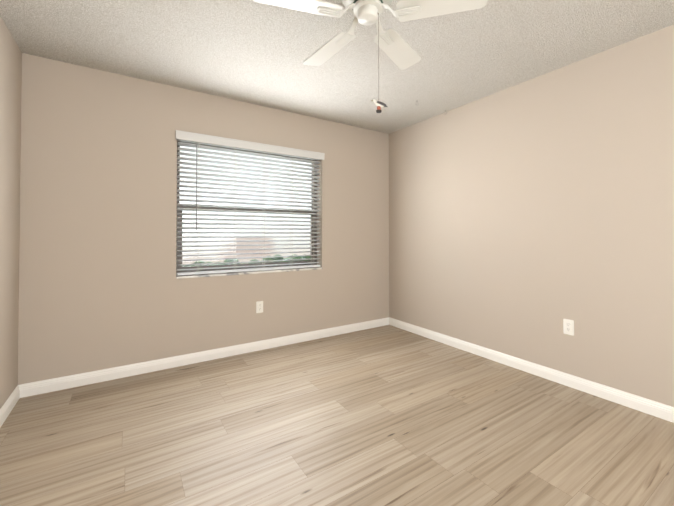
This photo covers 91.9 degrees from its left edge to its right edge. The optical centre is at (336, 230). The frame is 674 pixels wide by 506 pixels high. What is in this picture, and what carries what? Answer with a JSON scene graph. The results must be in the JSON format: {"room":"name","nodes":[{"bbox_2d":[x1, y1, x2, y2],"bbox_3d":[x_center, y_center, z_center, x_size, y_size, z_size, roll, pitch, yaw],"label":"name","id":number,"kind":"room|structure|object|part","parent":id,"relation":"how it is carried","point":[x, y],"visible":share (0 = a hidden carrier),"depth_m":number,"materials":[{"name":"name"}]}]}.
{"room":"empty bedroom","nodes":[
{"label":"empty bedroom","id":0,"kind":"room"},
{"bbox_2d":[0,16,21,408],"bbox_3d":[-1.109,-0.068,0.357,0.200,2.440,4.500,0,-1,-33],"label":"wall","id":1,"kind":"structure","parent":0,"point":[10,100],"depth_m":2.10,"materials":[{"name":"beige paint"}]},
{"bbox_2d":[0,385,19,426],"bbox_3d":[-1.019,1.108,0.400,0.014,0.090,4.500,0,-1,-33],"label":"baseboard","id":2,"kind":"structure","parent":1,"relation":"attached to","point":[7,407],"depth_m":2.09,"materials":[{"name":"white wood"}]},
{"bbox_2d":[18,53,388,384],"bbox_3d":[-0.842,-0.029,3.324,3.860,2.440,0.200,0,-1,-33],"label":"wall","id":3,"kind":"structure","parent":0,"point":[101,287],"depth_m":2.71,"materials":[{"name":"beige paint"}]},
{"bbox_2d":[18,317,388,397],"bbox_3d":[-0.784,1.145,3.218,3.460,0.090,0.014,0,-1,-33],"label":"baseboard","id":4,"kind":"structure","parent":3,"relation":"attached to","point":[54,384],"depth_m":2.83,"materials":[{"name":"white wood"}]},
{"bbox_2d":[176,141,316,274],"bbox_3d":[-0.865,-0.218,3.372,1.470,1.260,0.068,0,-1,-33],"label":"window","id":5,"kind":"structure","parent":3,"relation":"in","point":[210,266],"depth_m":3.28,"materials":[{"name":"clear glass"}]},
{"bbox_2d":[176,130,324,274],"bbox_3d":[-0.794,-0.228,3.261,1.498,1.266,0.105,0,-1,-33],"label":"window blind","id":6,"kind":"object","parent":5,"relation":"attached to","point":[191,137],"visible":0.98,"depth_m":3.20,"materials":[{"name":"white plastic"}]},
{"bbox_2d":[176,267,322,278],"bbox_3d":[-0.814,0.421,3.284,1.470,0.020,0.137,0,-1,-33],"label":"window sill","id":7,"kind":"structure","parent":3,"relation":"attached to","point":[239,273],"depth_m":3.15,"materials":[{"name":"stone"}]},
{"bbox_2d":[256,301,262,312],"bbox_3d":[-0.767,0.765,3.238,0.070,0.114,0.007,0,-1,-33],"label":"outlet","id":8,"kind":"object","parent":3,"relation":"attached to","point":[259,306],"visible":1,"depth_m":3.23,"materials":[{"name":"white plastic"}]},
{"bbox_2d":[0,325,673,505],"bbox_3d":[0.430,1.225,1.331,3.860,0.120,4.900,0,-1,-33],"label":"floor","id":9,"kind":"structure","parent":0,"point":[387,415],"depth_m":1.84,"materials":[{"name":"wood"}]},
{"bbox_2d":[0,0,673,133],"bbox_3d":[0.430,-1.334,1.364,3.860,0.120,4.900,0,-1,-33],"label":"ceiling","id":10,"kind":"structure","parent":0,"point":[252,52],"depth_m":2.24,"materials":[{"name":"white paint"}]},
{"bbox_2d":[255,0,486,112],"bbox_3d":[0.132,-0.924,1.662,1.082,0.692,1.049,0,-1,-33],"label":"fan","id":11,"kind":"object","parent":10,"relation":"hanging from","point":[397,48],"visible":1,"depth_m":1.61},
{"bbox_3d":[-0.183,-1.067,1.536,0.414,0.036,0.218,0,-1,-33],"label":"blade","id":12,"kind":"part","parent":11,"relation":"part of","materials":[{"name":"white"}]},
{"bbox_3d":[-0.056,-1.062,1.923,0.148,0.036,0.409,0,-1,-33],"label":"blade","id":13,"kind":"part","parent":11,"relation":"part of","materials":[{"name":"white"}]},
{"bbox_3d":[0.200,-0.856,1.615,0.012,0.451,0.017,0,-1,-33],"label":"pull chain","id":14,"kind":"part","parent":11,"relation":"part of","materials":[{"name":"white metal"}]},
{"bbox_3d":[0.361,-1.062,1.928,0.410,0.036,0.251,0,-1,-33],"label":"blade","id":15,"kind":"part","parent":11,"relation":"part of","materials":[{"name":"white"}]},
{"bbox_3d":[0.492,-1.067,1.531,0.336,0.036,0.376,0,-1,-33],"label":"blade","id":16,"kind":"part","parent":11,"relation":"part of","materials":[{"name":"white"}]},
{"bbox_2d":[389,25,673,406],"bbox_3d":[1.969,-0.042,2.338,0.200,2.440,4.500,0,-1,-33],"label":"wall","id":17,"kind":"structure","parent":0,"point":[526,218],"depth_m":2.55,"materials":[{"name":"beige paint"}]},
{"bbox_2d":[389,317,673,422],"bbox_3d":[1.879,1.133,2.264,0.014,0.090,4.500,0,-1,-33],"label":"baseboard","id":18,"kind":"structure","parent":17,"relation":"attached to","point":[650,407],"depth_m":2.53,"materials":[{"name":"white wood"}]},
{"bbox_2d":[563,319,573,335],"bbox_3d":[1.754,0.735,2.469,0.007,0.114,0.070,0,-1,-33],"label":"outlet","id":19,"kind":"object","parent":17,"relation":"attached to","point":[568,326],"visible":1,"depth_m":2.47,"materials":[{"name":"white plastic"}]},
{"label":"outside","id":20,"kind":"structure","parent":0,"visible":0},
{"bbox_2d":[179,146,310,263],"bbox_3d":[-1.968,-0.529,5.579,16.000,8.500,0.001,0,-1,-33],"label":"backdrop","id":21,"kind":"structure","parent":20,"point":[228,239],"depth_m":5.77,"materials":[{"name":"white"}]},
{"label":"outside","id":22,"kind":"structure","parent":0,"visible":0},
{"bbox_2d":[182,254,310,266],"bbox_3d":[-1.139,0.789,3.751,2.643,1.016,0.419,0,-1,-33],"label":"hedge","id":23,"kind":"object","parent":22,"point":[275,258],"depth_m":3.81,"materials":[{"name":"green plant"}]}
]}

